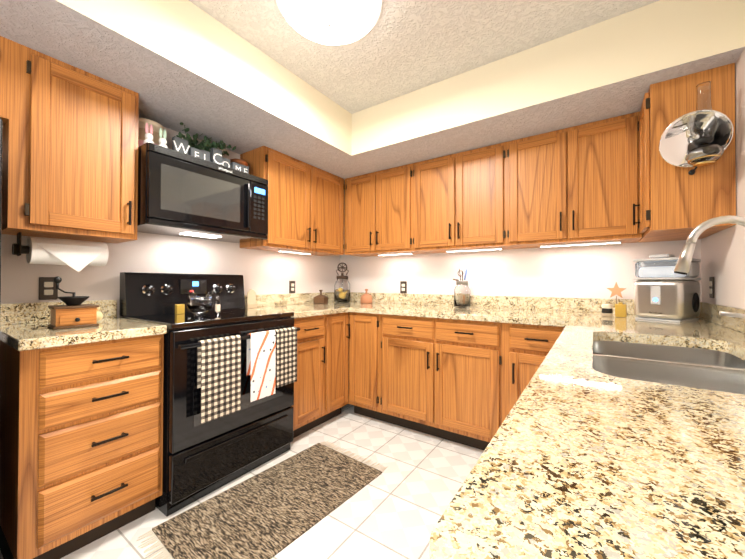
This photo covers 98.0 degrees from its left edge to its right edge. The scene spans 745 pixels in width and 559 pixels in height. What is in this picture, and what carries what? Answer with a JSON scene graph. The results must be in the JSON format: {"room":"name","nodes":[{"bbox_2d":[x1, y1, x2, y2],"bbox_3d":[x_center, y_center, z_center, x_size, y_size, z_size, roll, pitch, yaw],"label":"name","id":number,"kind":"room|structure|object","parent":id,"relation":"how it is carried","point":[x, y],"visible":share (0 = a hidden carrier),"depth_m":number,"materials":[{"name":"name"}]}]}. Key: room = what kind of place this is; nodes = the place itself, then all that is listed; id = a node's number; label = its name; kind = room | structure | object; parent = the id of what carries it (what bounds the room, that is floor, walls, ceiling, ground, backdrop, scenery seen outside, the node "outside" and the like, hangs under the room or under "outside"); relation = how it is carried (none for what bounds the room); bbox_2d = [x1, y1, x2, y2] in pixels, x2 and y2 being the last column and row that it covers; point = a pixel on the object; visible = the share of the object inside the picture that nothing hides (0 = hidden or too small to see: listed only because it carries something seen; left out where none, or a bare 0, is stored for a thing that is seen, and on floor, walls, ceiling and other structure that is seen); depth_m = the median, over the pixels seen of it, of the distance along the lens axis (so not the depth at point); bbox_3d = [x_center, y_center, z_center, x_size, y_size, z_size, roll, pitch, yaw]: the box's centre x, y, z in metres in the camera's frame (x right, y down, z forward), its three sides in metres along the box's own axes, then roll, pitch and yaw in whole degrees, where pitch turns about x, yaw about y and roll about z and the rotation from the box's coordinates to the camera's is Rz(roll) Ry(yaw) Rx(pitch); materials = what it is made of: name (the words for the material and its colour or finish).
{"room":"kitchen","nodes":[
{"label":"kitchen","id":0,"kind":"room"},
{"bbox_2d":[0,127,339,316],"bbox_3d":[-1.840,-0.156,1.506,0.100,2.570,5.300,0,-1,34],"label":"wall","id":1,"kind":"structure","parent":0,"point":[263,272],"depth_m":2.14,"materials":[{"name":"beige paint"}]},
{"bbox_2d":[0,36,7,123],"bbox_3d":[-1.788,-0.840,1.209,0.316,0.334,0.545,0,-1,34],"label":"upper cabinet","id":2,"kind":"object","parent":1,"relation":"attached to","point":[3,41],"depth_m":1.34,"materials":[{"name":"brown wood"}]},
{"bbox_2d":[39,277,57,299],"bbox_3d":[-1.665,0.046,1.663,0.010,0.116,0.070,0,-1,34],"label":"electrical outlet","id":3,"kind":"object","parent":1,"relation":"attached to","point":[48,290],"visible":0.98,"depth_m":1.66,"materials":[{"name":"brown plastic"}]},
{"bbox_2d":[1,39,138,242],"bbox_3d":[-1.504,-0.608,1.624,0.316,0.789,0.464,0,-1,34],"label":"upper cabinet","id":4,"kind":"object","parent":1,"relation":"attached to","point":[70,155],"depth_m":1.50,"materials":[{"name":"brown wood"}]},
{"bbox_2d":[12,232,108,271],"bbox_3d":[-1.524,-0.125,1.599,0.134,0.177,0.340,0,-1,34],"label":"paper towel holder","id":5,"kind":"object","parent":4,"relation":"attached to","point":[78,255],"visible":1,"depth_m":1.56,"materials":[{"name":"white paper"}]},
{"bbox_2d":[137,142,267,242],"bbox_3d":[-1.107,-0.501,2.101,0.431,0.434,0.760,0,-1,34],"label":"over-the-range microwave","id":6,"kind":"object","parent":1,"relation":"attached to","point":[180,194],"visible":0.98,"depth_m":1.91,"materials":[{"name":"black metal"}]},
{"bbox_2d":[143,123,153,143],"bbox_3d":[-1.240,-0.796,1.799,0.064,0.147,0.057,0,-1,34],"label":"bunny","id":7,"kind":"object","parent":6,"relation":"on","point":[148,137],"visible":0.71,"depth_m":1.79,"materials":[{"name":"white"}]},
{"bbox_2d":[138,118,164,146],"bbox_3d":[-1.343,-0.822,1.925,0.182,0.200,0.182,0,-1,34],"label":"tin","id":8,"kind":"object","parent":6,"relation":"on","point":[142,122],"visible":0.31,"depth_m":1.86,"materials":[{"name":"beige"}]},
{"bbox_2d":[159,128,167,147],"bbox_3d":[-1.200,-0.796,1.857,0.064,0.147,0.057,0,-1,34],"label":"bunny","id":9,"kind":"object","parent":6,"relation":"on","point":[163,142],"visible":0.73,"depth_m":1.85,"materials":[{"name":"white"}]},
{"bbox_2d":[176,122,235,155],"bbox_3d":[-1.153,-0.866,2.210,0.177,0.294,0.397,0,-1,34],"label":"plant","id":10,"kind":"object","parent":6,"relation":"on","point":[207,145],"visible":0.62,"depth_m":2.18,"materials":[{"name":"green plant"}]},
{"bbox_2d":[172,136,248,173],"bbox_3d":[-1.038,-0.787,2.127,0.055,0.135,0.500,0,-1,34],"label":"blocks","id":11,"kind":"object","parent":6,"relation":"on","point":[201,153],"visible":0.5,"depth_m":2.08,"materials":[{"name":"grey wood"}]},
{"bbox_2d":[173,140,189,153],"bbox_3d":[-1.150,-0.790,1.950,0.002,0.064,0.098,0,-1,34],"label":"letter","id":12,"kind":"object","parent":11,"relation":"attached to","point":[178,149],"visible":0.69,"depth_m":1.95,"materials":[{"name":"white"}]},
{"bbox_2d":[213,153,221,163],"bbox_3d":[-1.012,-0.791,2.116,0.002,0.068,0.060,0,-1,34],"label":"letter","id":13,"kind":"object","parent":11,"relation":"attached to","point":[214,158],"visible":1,"depth_m":2.11,"materials":[{"name":"white"}]},
{"bbox_2d":[230,159,247,165],"bbox_3d":[-0.984,-0.793,2.369,0.136,0.152,0.136,0,-1,34],"label":"copper canister","id":14,"kind":"object","parent":6,"relation":"on","point":[241,162],"visible":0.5,"depth_m":2.31,"materials":[{"name":"brown metal"}]},
{"bbox_2d":[240,146,343,255],"bbox_3d":[-0.645,-0.617,2.850,0.348,0.744,0.930,0,-1,34],"label":"upper cabinet","id":15,"kind":"object","parent":1,"relation":"attached to","point":[306,207],"visible":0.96,"depth_m":2.67,"materials":[{"name":"brown wood"}]},
{"bbox_2d":[289,281,294,292],"bbox_3d":[-0.744,0.071,3.007,0.010,0.116,0.070,0,-1,34],"label":"electrical outlet","id":16,"kind":"object","parent":1,"relation":"attached to","point":[291,286],"visible":1,"depth_m":3.00,"materials":[{"name":"brown"}]},
{"bbox_2d":[0,386,483,558],"bbox_3d":[-0.653,1.175,0.618,3.057,0.100,5.400,0,-1,34],"label":"floor","id":17,"kind":"structure","parent":0,"point":[396,508],"depth_m":1.66,"materials":[{"name":"tile"}]},
{"bbox_2d":[0,118,2,301],"bbox_3d":[-1.730,0.299,0.878,0.750,1.650,0.875,0,-1,34],"label":"fridge","id":18,"kind":"object","parent":17,"relation":"on","point":[1,136],"visible":1,"depth_m":1.03,"materials":[{"name":"black metal"}]},
{"bbox_2d":[0,334,163,558],"bbox_3d":[-1.368,0.694,1.515,0.658,0.874,0.473,0,-1,34],"label":"base cabinet","id":19,"kind":"object","parent":17,"relation":"on","point":[81,445],"visible":0.98,"depth_m":1.30,"materials":[{"name":"brown wood"}]},
{"bbox_2d":[0,300,166,350],"bbox_3d":[-1.375,0.186,1.518,0.647,0.140,0.480,0,-1,34],"label":"countertop","id":20,"kind":"structure","parent":19,"relation":"on","point":[23,326],"depth_m":1.45,"materials":[{"name":"stone"}]},
{"bbox_2d":[48,276,98,328],"bbox_3d":[-1.364,0.100,1.480,0.167,0.228,0.152,0,-1,38],"label":"coffee grinder","id":21,"kind":"object","parent":20,"relation":"on","point":[74,312],"visible":1,"depth_m":1.44,"materials":[{"name":"brown wood"}]},
{"bbox_2d":[97,307,102,320],"bbox_3d":[-1.416,0.173,1.655,0.060,0.085,0.060,0,-1,34],"label":"figurine","id":22,"kind":"object","parent":20,"relation":"on","point":[99,316],"visible":0.29,"depth_m":1.65,"materials":[{"name":"beige"}]},
{"bbox_2d":[119,272,299,516],"bbox_3d":[-0.976,0.549,2.007,0.717,1.175,0.764,0,-1,34],"label":"range","id":23,"kind":"object","parent":17,"relation":"on","point":[200,460],"visible":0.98,"depth_m":1.80,"materials":[{"name":"black metal"}]},
{"bbox_2d":[175,304,184,313],"bbox_3d":[-1.194,0.183,2.006,0.024,0.058,0.048,0,-1,29],"label":"tin box","id":24,"kind":"object","parent":23,"relation":"on","point":[179,308],"visible":1,"depth_m":2.00,"materials":[{"name":"gold metal"}]},
{"bbox_2d":[187,290,213,314],"bbox_3d":[-1.049,0.137,1.978,0.147,0.151,0.155,0,-1,34],"label":"rooster figurine","id":25,"kind":"object","parent":23,"relation":"on","point":[200,305],"visible":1,"depth_m":1.93,"materials":[{"name":"silver metal"}]},
{"bbox_2d":[215,295,219,314],"bbox_3d":[-0.944,0.153,1.974,0.029,0.120,0.028,0,-1,34],"label":"bottle","id":26,"kind":"object","parent":23,"relation":"on","point":[217,307],"visible":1,"depth_m":1.96,"materials":[{"name":"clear glass"}]},
{"bbox_2d":[197,335,240,423],"bbox_3d":[-0.786,0.501,1.669,0.045,0.406,0.215,0,-1,34],"label":"gingham towel","id":27,"kind":"object","parent":23,"relation":"hanging from","point":[219,372],"visible":0.91,"depth_m":1.65,"materials":[{"name":"fabric"}]},
{"bbox_2d":[246,330,275,401],"bbox_3d":[-0.644,0.490,1.877,0.045,0.382,0.170,0,-1,34],"label":"towel","id":28,"kind":"object","parent":23,"relation":"hanging from","point":[261,358],"visible":0.91,"depth_m":1.86,"materials":[{"name":"white fabric"}]},
{"bbox_2d":[275,327,296,387],"bbox_3d":[-0.545,0.477,2.022,0.045,0.352,0.160,0,-1,34],"label":"gingham towel","id":29,"kind":"object","parent":23,"relation":"hanging from","point":[286,352],"visible":0.91,"depth_m":2.01,"materials":[{"name":"fabric"}]},
{"bbox_2d":[137,441,386,558],"bbox_3d":[-0.469,1.130,1.680,0.550,0.008,1.144,0,-1,38],"label":"rug","id":30,"kind":"object","parent":17,"relation":"on","point":[271,512],"visible":1,"depth_m":1.58,"materials":[{"name":"brown fabric"}]},
{"bbox_2d":[292,312,349,437],"bbox_3d":[-0.613,0.706,2.617,0.658,0.874,0.640,0,-1,34],"label":"base cabinet","id":31,"kind":"object","parent":17,"relation":"on","point":[321,390],"visible":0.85,"depth_m":2.43,"materials":[{"name":"brown wood"}]},
{"bbox_2d":[349,312,380,419],"bbox_3d":[0.096,0.710,2.878,0.318,0.874,0.626,0,-1,34],"label":"base cabinet","id":32,"kind":"object","parent":17,"relation":"on","point":[365,328],"depth_m":2.62,"materials":[{"name":"brown wood"}]},
{"bbox_2d":[381,314,504,449],"bbox_3d":[0.609,0.709,2.526,0.926,0.874,0.626,0,-1,34],"label":"base cabinet","id":33,"kind":"object","parent":17,"relation":"on","point":[464,382],"depth_m":2.24,"materials":[{"name":"brown wood"}]},
{"bbox_2d":[505,323,564,417],"bbox_3d":[1.151,0.708,2.155,0.389,0.874,0.626,0,-1,34],"label":"base cabinet","id":34,"kind":"object","parent":17,"relation":"on","point":[527,346],"depth_m":1.95,"materials":[{"name":"brown wood"}]},
{"bbox_3d":[0.856,0.695,0.856,0.626,0.874,1.888,0,-1,34],"label":"base cabinet","id":35,"kind":"object","parent":17,"relation":"on","visible":0},
{"bbox_2d":[244,292,347,318],"bbox_3d":[-0.634,0.198,2.600,0.647,0.140,0.575,0,-1,34],"label":"countertop","id":36,"kind":"structure","parent":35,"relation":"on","point":[303,305],"depth_m":2.75,"materials":[{"name":"stone"}]},
{"bbox_2d":[245,289,256,307],"bbox_3d":[-0.961,0.150,2.568,0.040,0.150,0.080,0,-1,42],"label":"sign","id":37,"kind":"object","parent":36,"relation":"on","point":[251,298],"visible":0.97,"depth_m":2.56,"materials":[{"name":"beige wood"}]},
{"bbox_2d":[314,290,327,303],"bbox_3d":[-0.505,0.166,3.171,0.108,0.131,0.108,0,-1,14],"label":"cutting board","id":38,"kind":"object","parent":36,"relation":"on","point":[321,299],"depth_m":3.13,"materials":[{"name":"brown wood"}]},
{"bbox_2d":[348,292,714,323],"bbox_3d":[0.628,0.201,2.492,2.851,0.140,0.672,0,-1,34],"label":"countertop","id":39,"kind":"structure","parent":35,"relation":"on","point":[501,309],"depth_m":2.54,"materials":[{"name":"stone"}]},
{"bbox_2d":[334,263,349,302],"bbox_3d":[-0.309,0.030,3.316,0.164,0.408,0.164,0,-1,34],"label":"jar","id":40,"kind":"object","parent":39,"relation":"on","point":[342,289],"visible":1,"depth_m":3.26,"materials":[{"name":"clear glass"}]},
{"bbox_2d":[360,289,371,302],"bbox_3d":[-0.061,0.164,3.236,0.120,0.140,0.120,0,-1,34],"label":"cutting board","id":41,"kind":"object","parent":39,"relation":"on","point":[365,298],"depth_m":3.19,"materials":[{"name":"brown wood"}]},
{"bbox_2d":[453,269,469,307],"bbox_3d":[0.735,0.070,2.673,0.142,0.323,0.132,0,-1,34],"label":"jar","id":42,"kind":"object","parent":39,"relation":"on","point":[462,294],"visible":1,"depth_m":2.62,"materials":[{"name":"clear glass"}]},
{"bbox_2d":[602,304,612,316],"bbox_3d":[1.456,0.191,2.009,0.055,0.074,0.055,0,-1,34],"label":"tin","id":43,"kind":"object","parent":39,"relation":"on","point":[607,310],"visible":1,"depth_m":1.99,"materials":[{"name":"beige"}]},
{"bbox_2d":[607,282,625,313],"bbox_3d":[1.612,0.123,2.139,0.109,0.213,0.039,0,-1,34],"label":"decor","id":44,"kind":"object","parent":39,"relation":"on","point":[616,290],"visible":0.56,"depth_m":2.14,"materials":[{"name":"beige wood"}]},
{"bbox_2d":[615,302,626,316],"bbox_3d":[1.509,0.184,1.967,0.054,0.088,0.036,0,-1,44],"label":"tin","id":45,"kind":"object","parent":39,"relation":"on","point":[620,309],"visible":1,"depth_m":1.95,"materials":[{"name":"yellow metal"}]},
{"bbox_2d":[632,254,701,321],"bbox_3d":[1.698,0.044,1.866,0.314,0.368,0.220,0,-1,-31],"label":"ice maker","id":46,"kind":"object","parent":39,"relation":"on","point":[660,286],"visible":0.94,"depth_m":1.78,"materials":[{"name":"silver metal"}]},
{"bbox_2d":[430,300,744,558],"bbox_3d":[0.822,0.187,0.825,0.647,0.140,1.860,0,-1,34],"label":"countertop","id":47,"kind":"structure","parent":35,"relation":"on","point":[580,458],"depth_m":0.37,"materials":[{"name":"stone"}]},
{"bbox_2d":[593,341,744,394],"bbox_3d":[0.897,0.354,0.962,0.464,0.190,0.849,0,-1,34],"label":"sink","id":48,"kind":"object","parent":47,"relation":"in","point":[708,369],"visible":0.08,"depth_m":1.07,"materials":[{"name":"silver metal"}]},
{"bbox_2d":[674,216,744,318],"bbox_3d":[1.122,0.007,1.027,0.238,0.424,0.090,0,-1,31],"label":"faucet","id":49,"kind":"object","parent":47,"relation":"on","point":[683,264],"visible":1,"depth_m":1.07,"materials":[{"name":"silver metal"}]},
{"bbox_2d":[0,0,744,189],"bbox_3d":[-0.645,-1.227,0.639,2.857,0.435,5.200,0,-1,34],"label":"ceiling","id":50,"kind":"structure","parent":0,"point":[402,82],"depth_m":1.78,"materials":[{"name":"beige paint"}]},
{"bbox_2d":[276,0,381,44],"bbox_3d":[-0.208,-1.279,1.558,0.504,0.112,0.504,0,-1,34],"label":"dome ceiling light","id":51,"kind":"object","parent":50,"relation":"attached to","point":[334,22],"visible":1,"depth_m":1.55,"materials":[{"name":"white glass"}]},
{"bbox_2d":[340,190,701,385],"bbox_3d":[0.849,-0.136,2.816,2.857,2.570,0.100,0,-1,34],"label":"wall","id":52,"kind":"structure","parent":0,"point":[589,271],"depth_m":2.55,"materials":[{"name":"beige paint"}]},
{"bbox_2d":[344,164,415,256],"bbox_3d":[0.114,-0.613,3.068,0.748,0.744,0.316,0,-1,34],"label":"upper cabinet","id":53,"kind":"object","parent":52,"relation":"attached to","point":[378,205],"depth_m":2.91,"materials":[{"name":"brown wood"}]},
{"bbox_2d":[278,241,620,255],"bbox_3d":[0.398,-0.239,2.376,2.310,0.012,0.822,0,-1,34],"label":"under-cabinet lights","id":54,"kind":"object","parent":53,"relation":"attached to","point":[591,243],"visible":1,"depth_m":2.49,"materials":[{"name":"white plastic"}]},
{"bbox_2d":[400,281,406,292],"bbox_3d":[0.298,0.075,3.123,0.070,0.116,0.010,0,-1,34],"label":"electrical outlet","id":55,"kind":"object","parent":52,"relation":"attached to","point":[403,286],"visible":1,"depth_m":3.12,"materials":[{"name":"brown"}]},
{"bbox_2d":[412,142,511,253],"bbox_3d":[0.731,-0.614,2.645,0.748,0.744,0.316,0,-1,34],"label":"upper cabinet","id":56,"kind":"object","parent":52,"relation":"attached to","point":[460,200],"depth_m":2.49,"materials":[{"name":"brown wood"}]},
{"bbox_2d":[508,111,641,248],"bbox_3d":[1.348,-0.616,2.223,0.748,0.744,0.316,0,-1,34],"label":"upper cabinet","id":57,"kind":"object","parent":52,"relation":"attached to","point":[575,184],"depth_m":2.07,"materials":[{"name":"brown wood"}]},
{"bbox_2d":[701,49,744,307],"bbox_3d":[0.600,-0.163,-0.165,0.100,2.570,5.300,0,-1,34],"label":"wall","id":58,"kind":"structure","parent":0,"point":[723,258],"depth_m":1.49,"materials":[{"name":"beige paint"}]},
{"bbox_2d":[633,63,735,242],"bbox_3d":[1.683,-0.619,1.823,0.348,0.744,0.596,0,-1,34],"label":"upper cabinet","id":59,"kind":"object","parent":58,"relation":"attached to","point":[676,203],"visible":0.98,"depth_m":1.59,"materials":[{"name":"brown wood"}]},
{"bbox_2d":[659,81,732,174],"bbox_3d":[1.480,-0.690,1.490,0.240,0.372,0.176,0,-1,34],"label":"sconce","id":60,"kind":"object","parent":59,"relation":"attached to","point":[701,135],"visible":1,"depth_m":1.45,"materials":[{"name":"silver metal"}]},
{"bbox_2d":[709,277,714,297],"bbox_3d":[1.864,0.044,1.780,0.010,0.116,0.070,0,-1,34],"label":"electrical outlet","id":61,"kind":"object","parent":58,"relation":"attached to","point":[711,287],"visible":1,"depth_m":1.77,"materials":[{"name":"brown"}]}
]}

